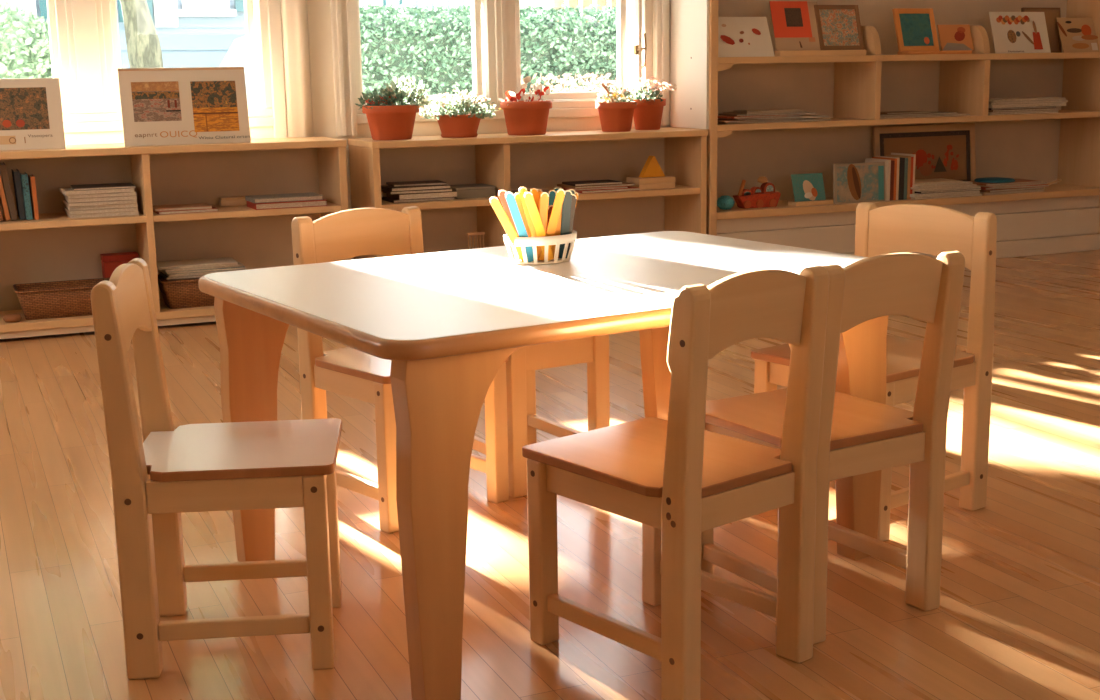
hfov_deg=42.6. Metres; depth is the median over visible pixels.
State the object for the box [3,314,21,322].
wooden bowl
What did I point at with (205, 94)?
photo
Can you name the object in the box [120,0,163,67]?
tree
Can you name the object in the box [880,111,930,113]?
magazine
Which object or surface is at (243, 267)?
magazine
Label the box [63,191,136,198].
magazine
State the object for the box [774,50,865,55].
ledge
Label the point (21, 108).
photo
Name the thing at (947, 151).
framed picture
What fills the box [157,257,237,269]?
magazine
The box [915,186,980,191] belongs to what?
magazine
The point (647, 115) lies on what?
potted plant
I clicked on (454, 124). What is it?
potted plant
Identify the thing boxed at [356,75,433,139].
potted plant
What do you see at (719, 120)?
magazine
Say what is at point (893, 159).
book
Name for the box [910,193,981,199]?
magazine
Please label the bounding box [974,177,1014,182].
disc
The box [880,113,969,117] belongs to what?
magazine
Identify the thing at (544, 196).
stick
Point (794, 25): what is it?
picture card
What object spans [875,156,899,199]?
book
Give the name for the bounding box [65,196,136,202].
magazine
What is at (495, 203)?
stick
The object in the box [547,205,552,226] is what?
stick
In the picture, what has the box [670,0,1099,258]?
bookcase
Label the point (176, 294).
wicker basket
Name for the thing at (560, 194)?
stick
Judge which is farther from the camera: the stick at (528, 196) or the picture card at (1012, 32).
the picture card at (1012, 32)
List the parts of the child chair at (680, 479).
leg, rail, leg, seat, leg, rail, leg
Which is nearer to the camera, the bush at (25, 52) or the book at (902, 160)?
the book at (902, 160)
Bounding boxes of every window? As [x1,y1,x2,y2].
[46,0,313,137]
[330,0,669,136]
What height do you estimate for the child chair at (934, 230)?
0.586 m
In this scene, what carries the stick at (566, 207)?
in the basket at (566, 239)
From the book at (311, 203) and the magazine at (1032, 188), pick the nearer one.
the book at (311, 203)
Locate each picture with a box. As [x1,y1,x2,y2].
[814,5,863,49]
[872,123,975,180]
[892,8,938,51]
[1021,7,1061,52]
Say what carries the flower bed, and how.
on the lawn
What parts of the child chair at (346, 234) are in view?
leg, rail, leg, seat, leg, leg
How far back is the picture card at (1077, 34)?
6.32 m
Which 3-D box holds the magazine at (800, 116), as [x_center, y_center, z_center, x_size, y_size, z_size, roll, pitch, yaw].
[0.920,-0.963,5.827,0.420,0.006,0.190,-5,12,-19]
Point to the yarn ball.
(725, 202)
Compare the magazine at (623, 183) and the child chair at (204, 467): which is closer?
the child chair at (204, 467)
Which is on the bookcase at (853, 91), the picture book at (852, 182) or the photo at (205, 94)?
the picture book at (852, 182)
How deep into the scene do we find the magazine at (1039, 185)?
6.23 m
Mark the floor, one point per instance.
(1017, 617)
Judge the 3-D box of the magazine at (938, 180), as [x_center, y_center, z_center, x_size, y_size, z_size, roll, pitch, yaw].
[1.638,-0.735,6.143,0.270,0.007,0.160,-5,12,-18]
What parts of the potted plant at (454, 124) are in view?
pot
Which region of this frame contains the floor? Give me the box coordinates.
[0,250,1099,699]
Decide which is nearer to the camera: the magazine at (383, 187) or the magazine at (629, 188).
the magazine at (383, 187)
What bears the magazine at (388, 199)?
on the bookcase at (504, 161)
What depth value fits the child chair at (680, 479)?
1.97 m
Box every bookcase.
[0,136,350,338]
[348,127,707,259]
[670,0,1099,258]
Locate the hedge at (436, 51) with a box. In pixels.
[359,3,616,96]
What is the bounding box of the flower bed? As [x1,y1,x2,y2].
[521,73,616,92]
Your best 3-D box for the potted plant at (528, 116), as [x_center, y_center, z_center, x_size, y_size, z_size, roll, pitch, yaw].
[-0.092,-0.931,5.361,0.206,0.219,0.204,-6,12,-23]
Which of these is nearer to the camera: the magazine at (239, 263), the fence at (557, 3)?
the magazine at (239, 263)
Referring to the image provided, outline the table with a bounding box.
[198,231,887,699]
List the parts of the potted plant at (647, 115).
pot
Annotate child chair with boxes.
[90,258,341,678]
[292,206,508,532]
[522,265,829,699]
[701,251,964,643]
[751,202,996,540]
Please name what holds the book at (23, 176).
on the bookcase at (55, 246)
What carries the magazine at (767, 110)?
on the magazine at (786, 111)
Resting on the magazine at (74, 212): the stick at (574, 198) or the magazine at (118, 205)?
the magazine at (118, 205)
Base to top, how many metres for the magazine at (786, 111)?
0.006 m
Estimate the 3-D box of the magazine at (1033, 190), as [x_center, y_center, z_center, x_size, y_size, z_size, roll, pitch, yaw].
[2.019,-0.713,6.305,0.340,0.010,0.170,-6,12,-24]
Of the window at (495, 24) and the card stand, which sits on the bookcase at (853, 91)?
the card stand
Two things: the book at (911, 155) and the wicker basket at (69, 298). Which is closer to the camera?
the wicker basket at (69, 298)
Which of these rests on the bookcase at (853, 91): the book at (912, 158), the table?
the book at (912, 158)
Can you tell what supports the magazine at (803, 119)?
on the bookcase at (853, 91)
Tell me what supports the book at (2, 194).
on the bookcase at (55, 246)
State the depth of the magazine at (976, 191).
6.06 m
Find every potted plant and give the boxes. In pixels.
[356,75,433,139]
[419,89,501,137]
[498,76,553,134]
[595,82,636,131]
[624,76,676,129]
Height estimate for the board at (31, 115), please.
0.231 m
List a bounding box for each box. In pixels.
[100,252,138,277]
[218,196,246,206]
[450,183,495,198]
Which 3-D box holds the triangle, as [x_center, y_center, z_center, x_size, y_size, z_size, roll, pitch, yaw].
[0.404,-0.728,5.583,0.102,0.083,0.036,-6,12,-23]
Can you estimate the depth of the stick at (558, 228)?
2.50 m
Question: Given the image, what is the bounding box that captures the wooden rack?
[467,232,484,248]
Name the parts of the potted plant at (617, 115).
stem, pot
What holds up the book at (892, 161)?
on the bookcase at (853, 91)
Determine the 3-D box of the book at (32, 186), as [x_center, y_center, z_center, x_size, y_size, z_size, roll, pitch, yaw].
[-1.730,-0.513,4.721,0.014,0.142,0.130,-7,13,-23]
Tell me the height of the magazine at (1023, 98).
0.009 m
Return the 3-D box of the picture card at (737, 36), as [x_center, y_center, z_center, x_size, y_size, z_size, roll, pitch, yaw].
[0.761,-1.246,5.609,0.270,0.158,0.073,-6,12,-23]
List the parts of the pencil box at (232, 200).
lid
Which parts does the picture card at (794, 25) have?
red panel, dark panel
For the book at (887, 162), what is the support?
on the bookcase at (853, 91)
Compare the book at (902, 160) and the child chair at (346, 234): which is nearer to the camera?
the child chair at (346, 234)
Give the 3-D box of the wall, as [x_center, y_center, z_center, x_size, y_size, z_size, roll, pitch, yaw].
[-0.356,-1.576,5.400,7.020,2.700,0.120,-6,12,-23]
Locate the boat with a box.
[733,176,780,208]
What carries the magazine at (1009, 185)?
on the magazine at (1039, 185)
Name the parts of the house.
pane, pane, window sill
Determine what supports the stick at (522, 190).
in the basket at (566, 239)
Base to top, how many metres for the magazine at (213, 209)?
0.010 m
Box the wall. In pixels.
[63,0,1049,259]
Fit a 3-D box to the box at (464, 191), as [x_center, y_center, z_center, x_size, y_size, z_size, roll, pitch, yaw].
[-0.304,-0.601,5.333,0.158,0.042,0.142,-6,12,-23]
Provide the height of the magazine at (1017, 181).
0.008 m
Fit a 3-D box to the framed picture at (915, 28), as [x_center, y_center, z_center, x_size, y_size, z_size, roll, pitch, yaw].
[1.545,-1.351,5.949,0.201,0.180,0.067,-6,12,-23]
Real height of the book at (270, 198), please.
0.016 m
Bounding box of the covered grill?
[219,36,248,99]
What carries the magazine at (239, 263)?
on the magazine at (243, 267)
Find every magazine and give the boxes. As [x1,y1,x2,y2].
[59,188,133,194]
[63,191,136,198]
[63,199,136,206]
[64,207,137,214]
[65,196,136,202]
[66,203,137,210]
[66,211,138,218]
[70,183,135,190]
[153,203,211,210]
[153,207,217,214]
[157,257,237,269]
[160,272,203,279]
[161,268,246,276]
[162,260,242,271]
[165,266,244,273]
[168,278,199,280]
[381,185,449,191]
[381,188,451,194]
[382,197,453,202]
[386,180,446,186]
[386,191,456,199]
[557,182,634,188]
[562,180,621,185]
[562,186,627,190]
[563,186,639,193]
[718,112,816,115]
[718,114,799,118]
[718,115,828,119]
[718,118,802,122]
[718,118,830,123]
[723,111,806,113]
[733,109,801,111]
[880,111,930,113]
[880,112,956,116]
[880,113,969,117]
[910,190,979,196]
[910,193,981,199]
[911,184,976,189]
[912,181,972,186]
[914,188,980,193]
[915,178,962,184]
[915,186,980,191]
[967,179,1040,185]
[977,182,1046,187]
[979,187,1043,192]
[979,189,1043,194]
[981,184,1048,189]
[988,108,1059,111]
[988,110,1057,114]
[989,97,1065,101]
[989,100,1067,104]
[989,102,1066,107]
[989,106,1055,109]
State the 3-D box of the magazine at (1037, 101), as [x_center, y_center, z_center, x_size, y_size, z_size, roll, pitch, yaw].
[2.078,-1.106,6.277,0.420,0.011,0.180,-5,12,-22]
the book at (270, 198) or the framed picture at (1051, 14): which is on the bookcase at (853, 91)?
the framed picture at (1051, 14)
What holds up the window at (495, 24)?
in the wall
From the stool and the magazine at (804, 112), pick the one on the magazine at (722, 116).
the magazine at (804, 112)
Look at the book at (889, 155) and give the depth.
6.01 m
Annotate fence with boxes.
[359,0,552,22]
[553,0,615,22]
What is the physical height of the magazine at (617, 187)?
0.007 m
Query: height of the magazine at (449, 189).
0.010 m
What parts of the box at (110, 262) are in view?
lid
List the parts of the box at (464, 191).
lid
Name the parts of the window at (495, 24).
sash, frame, sash, handle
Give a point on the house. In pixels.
(191, 33)
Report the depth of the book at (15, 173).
4.65 m
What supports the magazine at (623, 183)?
on the magazine at (617, 187)
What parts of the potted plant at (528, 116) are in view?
pot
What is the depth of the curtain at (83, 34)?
4.99 m
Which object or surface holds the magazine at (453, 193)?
on the magazine at (388, 199)
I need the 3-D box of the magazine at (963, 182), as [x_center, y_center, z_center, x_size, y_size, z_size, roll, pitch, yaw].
[1.661,-0.727,6.144,0.310,0.008,0.180,-6,13,-25]
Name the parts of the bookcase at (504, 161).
panel, panel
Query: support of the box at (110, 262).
on the bookcase at (55, 246)
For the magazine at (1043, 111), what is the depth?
6.19 m
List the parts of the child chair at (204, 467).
leg, leg, rail, seat, leg, leg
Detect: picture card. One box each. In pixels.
[718,17,774,56]
[769,1,819,50]
[791,173,825,201]
[937,25,973,50]
[989,12,1050,52]
[1056,17,1098,52]
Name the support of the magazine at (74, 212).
on the magazine at (132, 212)
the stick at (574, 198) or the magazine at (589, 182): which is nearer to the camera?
the stick at (574, 198)
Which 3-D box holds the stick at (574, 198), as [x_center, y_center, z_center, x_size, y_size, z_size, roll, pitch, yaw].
[0.033,-0.221,2.511,0.031,0.114,0.005,-3,11,-8]
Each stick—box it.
[489,196,523,261]
[498,189,518,236]
[505,191,533,261]
[514,193,532,247]
[519,187,538,260]
[524,191,553,260]
[530,188,546,230]
[536,192,548,259]
[539,189,564,259]
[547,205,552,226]
[548,190,555,205]
[551,203,561,258]
[559,190,571,257]
[567,194,576,256]
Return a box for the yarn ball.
[717,195,733,209]
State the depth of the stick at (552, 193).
2.52 m
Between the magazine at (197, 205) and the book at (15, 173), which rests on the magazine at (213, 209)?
the magazine at (197, 205)
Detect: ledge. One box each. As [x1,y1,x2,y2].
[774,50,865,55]
[897,50,971,54]
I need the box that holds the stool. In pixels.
[472,335,609,497]
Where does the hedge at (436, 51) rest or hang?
on the lawn
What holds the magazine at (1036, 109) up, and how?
on the magazine at (1043, 111)
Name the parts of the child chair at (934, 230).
leg, rail, seat, leg, leg, rail, leg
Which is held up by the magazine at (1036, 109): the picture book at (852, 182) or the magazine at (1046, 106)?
the magazine at (1046, 106)
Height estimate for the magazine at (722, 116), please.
0.007 m
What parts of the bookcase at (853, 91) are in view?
panel, panel, panel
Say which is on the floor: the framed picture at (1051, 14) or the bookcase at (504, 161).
the bookcase at (504, 161)
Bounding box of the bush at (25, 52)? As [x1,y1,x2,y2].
[0,1,52,78]
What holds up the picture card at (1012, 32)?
on the bookcase at (853, 91)
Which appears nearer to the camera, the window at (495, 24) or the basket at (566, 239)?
the basket at (566, 239)
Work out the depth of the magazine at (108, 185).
4.76 m
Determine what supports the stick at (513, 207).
in the basket at (566, 239)
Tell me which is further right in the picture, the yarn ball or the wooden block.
the yarn ball
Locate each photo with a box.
[0,87,49,129]
[132,91,181,121]
[190,81,236,131]
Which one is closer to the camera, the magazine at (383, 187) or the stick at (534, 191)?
the stick at (534, 191)
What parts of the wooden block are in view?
lid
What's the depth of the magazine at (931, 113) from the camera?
6.02 m
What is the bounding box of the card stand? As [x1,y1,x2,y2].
[788,199,832,205]
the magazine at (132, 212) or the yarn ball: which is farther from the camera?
the yarn ball
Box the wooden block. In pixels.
[627,176,674,189]
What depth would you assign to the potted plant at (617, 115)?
5.47 m
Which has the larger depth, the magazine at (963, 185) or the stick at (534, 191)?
the magazine at (963, 185)
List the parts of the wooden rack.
rail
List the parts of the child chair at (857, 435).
leg, rail, seat, leg, rail, leg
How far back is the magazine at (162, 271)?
4.89 m
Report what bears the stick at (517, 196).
in the basket at (566, 239)
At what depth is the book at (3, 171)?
4.63 m
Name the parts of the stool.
leg, leg, rail, leg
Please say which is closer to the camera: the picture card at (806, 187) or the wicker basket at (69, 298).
the wicker basket at (69, 298)
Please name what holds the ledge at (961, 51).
on the bookcase at (853, 91)
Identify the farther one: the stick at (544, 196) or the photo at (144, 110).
the photo at (144, 110)
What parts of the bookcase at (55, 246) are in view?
panel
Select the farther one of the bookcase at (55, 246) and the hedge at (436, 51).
the hedge at (436, 51)
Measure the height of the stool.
0.333 m
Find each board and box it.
[0,78,65,150]
[117,67,250,146]
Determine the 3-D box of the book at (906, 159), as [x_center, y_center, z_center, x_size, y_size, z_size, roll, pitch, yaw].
[1.485,-0.743,6.074,0.016,0.176,0.160,-6,12,-23]
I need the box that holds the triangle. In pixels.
[639,156,664,177]
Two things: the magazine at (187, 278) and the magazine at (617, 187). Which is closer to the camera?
the magazine at (187, 278)
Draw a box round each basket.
[13,278,109,319]
[158,274,214,308]
[503,231,576,264]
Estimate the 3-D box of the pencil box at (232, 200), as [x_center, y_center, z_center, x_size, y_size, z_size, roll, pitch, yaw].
[-1.140,-0.536,5.077,0.100,0.030,0.060,-6,12,-23]
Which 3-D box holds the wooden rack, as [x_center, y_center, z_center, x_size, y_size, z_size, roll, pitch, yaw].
[-0.283,-0.359,5.412,0.070,0.186,0.012,-6,12,-23]
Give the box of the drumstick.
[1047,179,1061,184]
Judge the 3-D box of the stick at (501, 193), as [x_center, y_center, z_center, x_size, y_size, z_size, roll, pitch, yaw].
[-0.060,-0.217,2.466,0.066,0.130,0.010,-7,13,-30]
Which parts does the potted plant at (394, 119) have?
pot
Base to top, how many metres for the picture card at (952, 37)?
0.110 m
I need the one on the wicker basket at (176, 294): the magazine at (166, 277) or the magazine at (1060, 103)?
the magazine at (166, 277)
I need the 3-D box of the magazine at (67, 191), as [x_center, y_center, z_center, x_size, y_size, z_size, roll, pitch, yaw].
[-1.542,-0.544,4.792,0.222,0.012,0.170,-6,13,-26]
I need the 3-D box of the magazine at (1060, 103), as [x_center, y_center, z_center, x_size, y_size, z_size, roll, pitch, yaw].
[2.069,-1.091,6.276,0.420,0.015,0.190,-6,12,-23]
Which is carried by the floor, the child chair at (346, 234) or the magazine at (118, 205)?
the child chair at (346, 234)
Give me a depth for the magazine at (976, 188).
6.08 m
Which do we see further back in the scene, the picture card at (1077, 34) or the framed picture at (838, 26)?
the picture card at (1077, 34)
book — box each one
[0,162,17,219]
[0,176,10,220]
[11,169,25,219]
[20,172,32,219]
[28,174,38,219]
[245,192,322,202]
[246,199,326,209]
[833,162,884,203]
[865,158,890,200]
[872,157,896,199]
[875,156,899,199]
[886,154,910,198]
[887,156,904,199]
[890,160,894,200]
[891,153,915,193]
[904,158,907,199]
[910,157,913,197]
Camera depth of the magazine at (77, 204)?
4.73 m
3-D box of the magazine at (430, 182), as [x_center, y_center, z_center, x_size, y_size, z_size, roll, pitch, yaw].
[-0.499,-0.621,5.255,0.200,0.008,0.130,-5,12,-18]
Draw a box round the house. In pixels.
[0,0,465,67]

